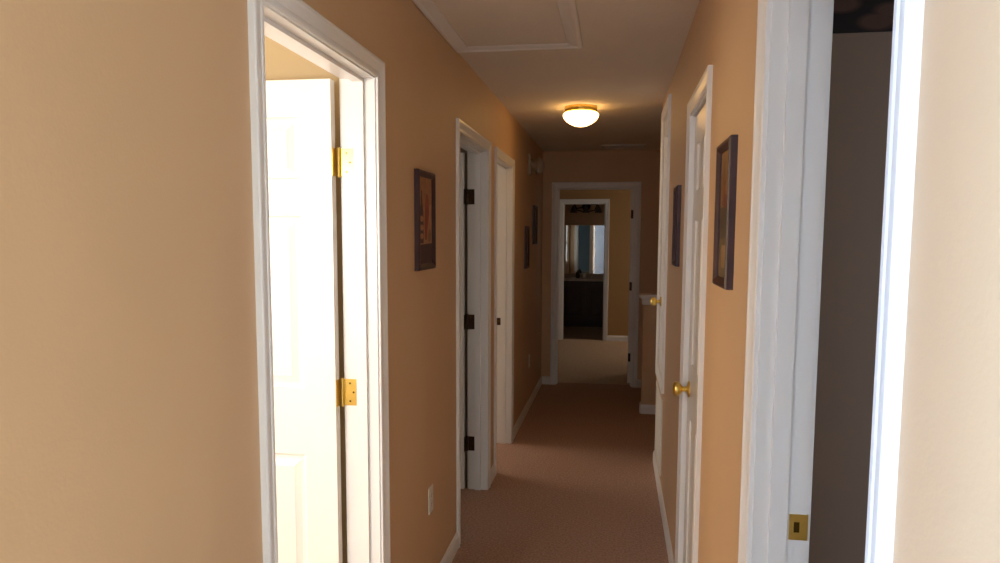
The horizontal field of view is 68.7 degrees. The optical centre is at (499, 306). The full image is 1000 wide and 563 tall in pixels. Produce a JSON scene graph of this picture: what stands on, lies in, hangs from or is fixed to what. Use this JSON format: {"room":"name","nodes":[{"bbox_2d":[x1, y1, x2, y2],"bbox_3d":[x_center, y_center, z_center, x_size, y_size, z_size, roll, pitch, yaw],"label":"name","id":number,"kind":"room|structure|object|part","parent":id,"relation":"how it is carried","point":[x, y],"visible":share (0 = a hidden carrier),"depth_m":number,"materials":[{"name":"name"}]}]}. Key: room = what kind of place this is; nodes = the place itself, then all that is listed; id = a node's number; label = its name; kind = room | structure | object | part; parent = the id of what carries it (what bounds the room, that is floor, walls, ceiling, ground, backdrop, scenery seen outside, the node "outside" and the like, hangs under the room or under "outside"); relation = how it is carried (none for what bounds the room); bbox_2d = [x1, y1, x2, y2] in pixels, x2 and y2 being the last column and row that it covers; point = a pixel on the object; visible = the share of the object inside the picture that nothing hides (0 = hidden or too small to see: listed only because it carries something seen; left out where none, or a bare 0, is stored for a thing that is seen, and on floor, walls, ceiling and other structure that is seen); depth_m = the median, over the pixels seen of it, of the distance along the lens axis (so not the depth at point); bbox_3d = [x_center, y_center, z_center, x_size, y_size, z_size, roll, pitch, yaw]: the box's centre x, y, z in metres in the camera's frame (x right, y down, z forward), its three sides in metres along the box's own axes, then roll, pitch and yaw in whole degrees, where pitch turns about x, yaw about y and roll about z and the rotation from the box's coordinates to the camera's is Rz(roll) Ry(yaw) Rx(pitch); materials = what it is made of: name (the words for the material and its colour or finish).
{"room":"home hallway","nodes":[
{"label":"home hallway","id":0,"kind":"room"},
{"bbox_2d":[0,0,542,562],"bbox_3d":[-0.216,-0.031,3.912,0.111,2.440,7.670,1,6,9],"label":"wall","id":1,"kind":"structure","parent":0,"point":[129,404],"depth_m":1.27,"materials":[{"name":"beige paint"}]},
{"bbox_2d":[247,0,390,562],"bbox_3d":[-0.886,0.298,2.112,0.896,2.122,0.878,1,6,9],"label":"door","id":2,"kind":"structure","parent":1,"relation":"in","point":[293,150],"depth_m":2.38,"materials":[{"name":"white wood"}]},
{"bbox_3d":[-0.578,0.304,2.062,0.016,2.122,0.876,1,6,9],"label":"room casing","id":3,"kind":"part","parent":2,"relation":"part of","materials":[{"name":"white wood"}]},
{"bbox_2d":[414,168,435,270],"bbox_3d":[-0.298,-0.342,2.929,0.021,0.390,0.259,1,6,9],"label":"framed picture","id":4,"kind":"object","parent":1,"relation":"attached to","point":[424,181],"visible":1,"depth_m":2.92,"materials":[{"name":"brown wood"}]},
{"bbox_2d":[420,176,431,263],"bbox_3d":[-0.302,-0.342,2.930,0.007,0.344,0.213,1,6,9],"label":"art print","id":5,"kind":"object","parent":4,"relation":"attached to","point":[425,181],"depth_m":2.94},
{"bbox_2d":[428,484,432,514],"bbox_3d":[-0.295,0.825,3.127,0.007,0.114,0.070,1,6,9],"label":"wall outlet","id":6,"kind":"object","parent":1,"relation":"attached to","point":[430,490],"visible":1,"depth_m":3.11,"materials":[{"name":"beige plastic"}]},
{"bbox_2d":[456,118,490,547],"bbox_3d":[-0.589,0.109,4.106,0.936,2.122,0.919,1,6,9],"label":"door","id":7,"kind":"structure","parent":1,"relation":"in","point":[478,148],"depth_m":4.40,"materials":[{"name":"white wood"}]},
{"bbox_3d":[-0.261,0.115,4.053,0.016,2.122,0.917,1,6,9],"label":"room casing","id":8,"kind":"part","parent":7,"relation":"part of","materials":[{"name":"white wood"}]},
{"bbox_2d":[440,377,541,562],"bbox_3d":[-0.159,1.144,4.014,0.012,0.083,7.670,1,6,9],"label":"baseboard","id":9,"kind":"structure","parent":1,"relation":"attached to","point":[450,553],"depth_m":4.76,"materials":[{"name":"white wood"}]},
{"bbox_2d":[494,147,514,475],"bbox_3d":[-0.373,0.010,5.156,0.842,2.122,0.824,1,6,9],"label":"door frame","id":10,"kind":"structure","parent":1,"relation":"in","point":[504,165],"depth_m":5.41,"materials":[{"name":"white wood"}]},
{"bbox_2d":[524,226,529,268],"bbox_3d":[0.232,-0.505,6.272,0.021,0.360,0.200,1,6,9],"label":"framed picture","id":11,"kind":"object","parent":1,"relation":"attached to","point":[527,228],"visible":1,"depth_m":6.19,"materials":[{"name":"brown wood"}]},
{"bbox_2d":[527,228,527,265],"bbox_3d":[0.227,-0.505,6.272,0.007,0.326,0.166,1,6,9],"label":"art print","id":12,"kind":"object","parent":11,"relation":"attached to","point":[527,228],"depth_m":6.32},
{"bbox_2d":[532,205,537,243],"bbox_3d":[0.329,-0.761,6.857,0.021,0.360,0.250,1,6,9],"label":"framed picture","id":13,"kind":"object","parent":1,"relation":"attached to","point":[535,208],"visible":1,"depth_m":6.78,"materials":[{"name":"brown wood"}]},
{"bbox_2d":[535,208,535,241],"bbox_3d":[0.324,-0.762,6.858,0.007,0.326,0.216,1,6,9],"label":"art print","id":14,"kind":"object","parent":13,"relation":"attached to","point":[535,208],"depth_m":6.91},
{"bbox_2d":[528,154,544,174],"bbox_3d":[0.322,-1.234,6.377,0.139,0.172,0.148,1,6,9],"label":"fire alarm","id":15,"kind":"object","parent":1,"relation":"attached to","point":[537,165],"visible":1,"depth_m":6.33,"materials":[{"name":"plastic"}]},
{"bbox_3d":[0.264,-1.235,6.386,0.022,0.172,0.140,1,6,9],"label":"plate","id":16,"kind":"part","parent":15,"relation":"part of","materials":[{"name":"plastic"}]},
{"bbox_2d":[460,148,466,478],"bbox_3d":[-1.496,-0.127,4.874,2.722,2.440,0.100,1,6,9],"label":"wall","id":17,"kind":"structure","parent":0,"point":[461,149],"depth_m":4.63,"materials":[{"name":"brown paint"}]},
{"bbox_2d":[452,326,668,562],"bbox_3d":[0.535,1.147,5.073,7.520,0.120,16.770,1,6,9],"label":"floor","id":18,"kind":"structure","parent":0,"point":[576,481],"depth_m":4.71,"materials":[{"name":"brown carpet"}]},
{"bbox_2d":[563,271,603,326],"bbox_3d":[1.968,-0.133,12.845,1.817,0.964,0.594,1,6,9],"label":"bathroom vanity","id":19,"kind":"object","parent":18,"relation":"on","point":[583,297],"visible":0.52,"depth_m":12.67,"materials":[{"name":"brown wood"}]},
{"bbox_3d":[1.269,-0.089,12.696,0.425,0.640,0.020,1,6,9],"label":"cabinet door","id":20,"kind":"part","parent":19,"relation":"part of","materials":[{"name":"brown wood"}]},
{"bbox_2d":[564,274,603,280],"bbox_3d":[1.970,-0.500,12.816,1.817,0.100,0.582,1,6,9],"label":"countertop","id":21,"kind":"structure","parent":19,"relation":"on","point":[567,277],"depth_m":13.02,"materials":[{"name":"beige stone"}]},
{"bbox_3d":[1.708,-0.081,12.626,0.425,0.640,0.020,1,6,9],"label":"cabinet door","id":22,"kind":"part","parent":19,"relation":"part of","materials":[{"name":"brown wood"}]},
{"bbox_2d":[432,0,699,150],"bbox_3d":[0.544,-1.401,4.830,7.520,0.120,16.770,1,6,9],"label":"ceiling","id":23,"kind":"structure","parent":0,"point":[625,66],"depth_m":4.00,"materials":[{"name":"white paint"}]},
{"bbox_2d":[412,0,582,52],"bbox_3d":[-0.021,-1.137,2.741,0.596,0.014,1.395,1,6,9],"label":"attic hatch","id":24,"kind":"object","parent":23,"relation":"attached to","point":[483,25],"visible":1,"depth_m":3.01,"materials":[{"name":"white paint"}]},
{"bbox_2d":[563,104,598,126],"bbox_3d":[0.550,-1.289,4.977,0.243,0.132,0.243,1,6,9],"label":"ceiling lamp","id":25,"kind":"object","parent":23,"relation":"attached to","point":[578,115],"visible":1,"depth_m":4.89,"materials":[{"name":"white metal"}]},
{"bbox_2d":[602,144,645,147],"bbox_3d":[1.197,-1.547,7.067,0.417,0.009,0.160,1,6,9],"label":"ceiling vent","id":26,"kind":"object","parent":23,"relation":"in","point":[633,145],"visible":1,"depth_m":7.07,"materials":[{"name":"white metal"}]},
{"bbox_2d":[265,31,892,562],"bbox_3d":[0.156,0.101,2.543,7.280,2.440,0.130,1,6,9],"label":"wall","id":27,"kind":"structure","parent":0,"point":[860,62],"depth_m":2.32,"materials":[{"name":"brown paint"}]},
{"bbox_2d":[833,0,893,33],"bbox_3d":[2.261,-0.942,2.041,3.004,0.254,0.002,1,6,9],"label":"trim","id":28,"kind":"structure","parent":27,"relation":"attached to","point":[849,16],"depth_m":2.23,"materials":[{"name":"brown paper"}]},
{"bbox_2d":[564,204,604,273],"bbox_3d":[2.033,-0.900,13.117,2.140,2.440,0.100,1,6,9],"label":"wall","id":29,"kind":"structure","parent":0,"point":[579,218],"depth_m":13.09,"materials":[{"name":"paint"}]},
{"bbox_2d":[564,225,603,273],"bbox_3d":[2.020,-1.009,13.052,1.810,0.860,0.012,1,6,9],"label":"bathroom mirror","id":30,"kind":"object","parent":29,"relation":"attached to","point":[583,244],"visible":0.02,"depth_m":13.13,"materials":[{"name":"beige mirror"}]},
{"bbox_2d":[569,204,602,212],"bbox_3d":[1.525,-1.753,12.973,0.588,0.187,0.185,1,6,9],"label":"vanity light","id":31,"kind":"object","parent":29,"relation":"attached to","point":[585,207],"visible":0.98,"depth_m":12.93,"materials":[{"name":"brown metal"}]},
{"bbox_3d":[1.305,-1.728,12.992,0.148,0.132,0.150,1,6,9],"label":"lamp shade","id":32,"kind":"part","parent":31,"relation":"part of","materials":[{"name":"clear glass"}]},
{"bbox_3d":[1.528,-1.741,12.995,0.459,0.155,0.096,1,6,9],"label":"light arm","id":33,"kind":"part","parent":31,"relation":"part of","materials":[{"name":"brown metal"}]},
{"bbox_3d":[1.522,-1.724,12.958,0.148,0.132,0.150,1,6,9],"label":"lamp shade","id":34,"kind":"part","parent":31,"relation":"part of","materials":[{"name":"black glass"}]},
{"bbox_3d":[1.740,-1.720,12.924,0.148,0.132,0.150,1,6,9],"label":"lamp shade","id":35,"kind":"part","parent":31,"relation":"part of","materials":[{"name":"black glass"}]},
{"bbox_2d":[560,189,630,335],"bbox_3d":[1.099,-0.708,11.067,4.500,2.440,0.120,1,6,9],"label":"wall","id":36,"kind":"structure","parent":0,"point":[620,200],"depth_m":10.90,"materials":[{"name":"brown paint"}]},
{"bbox_2d":[558,199,609,340],"bbox_3d":[1.265,-0.546,11.056,0.744,2.122,0.153,1,6,9],"label":"door frame","id":37,"kind":"structure","parent":36,"relation":"in","point":[563,202],"depth_m":10.98,"materials":[{"name":"white wood"}]},
{"bbox_2d":[607,335,627,340],"bbox_3d":[1.144,0.473,11.105,4.380,0.083,0.012,1,6,9],"label":"baseboard","id":38,"kind":"structure","parent":36,"relation":"attached to","point":[609,337],"depth_m":11.00,"materials":[{"name":"white wood"}]},
{"bbox_2d":[541,150,660,379],"bbox_3d":[0.565,-0.390,7.714,4.500,2.440,0.120,1,6,9],"label":"wall","id":39,"kind":"structure","parent":0,"point":[643,166],"depth_m":7.50,"materials":[{"name":"paint"}]},
{"bbox_2d":[542,376,640,387],"bbox_3d":[1.610,0.809,7.594,2.355,0.083,0.012,1,6,9],"label":"baseboard","id":40,"kind":"structure","parent":39,"relation":"attached to","point":[545,379],"depth_m":7.76,"materials":[{"name":"white wood"}]},
{"bbox_2d":[550,182,641,387],"bbox_3d":[1.118,-0.259,8.035,1.036,2.122,0.932,1,6,9],"label":"door frame","id":41,"kind":"structure","parent":39,"relation":"in","point":[635,218],"depth_m":7.59,"materials":[{"name":"white wood"}]},
{"bbox_2d":[639,293,656,413],"bbox_3d":[1.916,0.431,6.407,1.395,1.062,0.200,1,6,9],"label":"wall","id":42,"kind":"structure","parent":0,"point":[647,405],"depth_m":6.45,"materials":[{"name":"paint"}]},
{"bbox_3d":[1.926,0.919,6.446,1.369,0.083,0.132,1,6,9],"label":"moulding","id":43,"kind":"part","parent":42,"relation":"part of","materials":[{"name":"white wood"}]},
{"bbox_2d":[655,0,999,562],"bbox_3d":[0.478,0.263,0.859,0.106,2.440,8.390,1,6,9],"label":"wall","id":44,"kind":"structure","parent":0,"point":[948,498],"depth_m":0.69,"materials":[{"name":"paint"}]},
{"bbox_2d":[655,381,662,475],"bbox_3d":[1.008,0.759,4.653,0.009,0.465,0.585,1,6,9],"label":"air vent","id":45,"kind":"object","parent":44,"relation":"in","point":[659,400],"visible":1,"depth_m":4.58,"materials":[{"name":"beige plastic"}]},
{"bbox_2d":[650,94,671,393],"bbox_3d":[1.031,-0.371,4.504,0.170,1.709,0.674,1,6,9],"label":"door","id":46,"kind":"structure","parent":44,"relation":"in","point":[660,301],"depth_m":4.64,"materials":[{"name":"white wood"}]},
{"bbox_3d":[1.012,-0.031,4.748,0.068,0.066,0.066,1,6,9],"label":"knob","id":47,"kind":"part","parent":46,"relation":"part of","materials":[{"name":"gold metal"}]},
{"bbox_2d":[653,450,674,562],"bbox_3d":[0.415,1.435,0.980,0.012,0.083,8.390,1,6,9],"label":"baseboard","id":48,"kind":"structure","parent":44,"relation":"attached to","point":[659,489],"depth_m":4.00,"materials":[{"name":"white wood"}]},
{"bbox_2d":[672,185,681,266],"bbox_3d":[0.837,-0.379,3.472,0.021,0.375,0.200,1,6,9],"label":"framed picture","id":49,"kind":"object","parent":44,"relation":"attached to","point":[677,190],"visible":1,"depth_m":3.38,"materials":[{"name":"brown wood"}]},
{"bbox_2d":[672,65,712,562],"bbox_3d":[0.745,0.255,2.734,0.162,2.102,0.681,1,6,9],"label":"door","id":50,"kind":"structure","parent":44,"relation":"in","point":[689,390],"depth_m":2.86,"materials":[{"name":"white wood"}]},
{"bbox_3d":[0.732,0.335,2.960,0.068,0.066,0.066,1,6,9],"label":"knob","id":51,"kind":"part","parent":50,"relation":"part of","materials":[{"name":"gold metal"}]},
{"bbox_2d":[712,135,737,289],"bbox_3d":[0.591,-0.242,1.928,0.021,0.382,0.238,1,6,9],"label":"framed picture","id":52,"kind":"object","parent":44,"relation":"attached to","point":[727,151],"visible":1,"depth_m":1.91,"materials":[{"name":"brown wood"}]},
{"bbox_2d":[718,150,727,277],"bbox_3d":[0.596,-0.242,1.927,0.007,0.336,0.192,1,6,9],"label":"art print","id":53,"kind":"object","parent":52,"relation":"attached to","point":[722,154],"depth_m":1.98},
{"bbox_2d":[738,0,924,562],"bbox_3d":[0.862,0.400,1.111,0.824,2.122,0.811,1,6,9],"label":"door frame","id":54,"kind":"structure","parent":44,"relation":"in","point":[794,41],"depth_m":1.44,"materials":[{"name":"white wood"}]},
{"bbox_3d":[0.614,0.455,1.507,0.036,0.054,0.008,1,6,9],"label":"strike plate","id":55,"kind":"part","parent":54,"relation":"part of","materials":[{"name":"gold metal"}]},
{"bbox_3d":[0.584,0.394,1.156,0.016,2.122,0.809,1,6,9],"label":"room casing","id":56,"kind":"part","parent":54,"relation":"part of","materials":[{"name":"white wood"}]}
]}

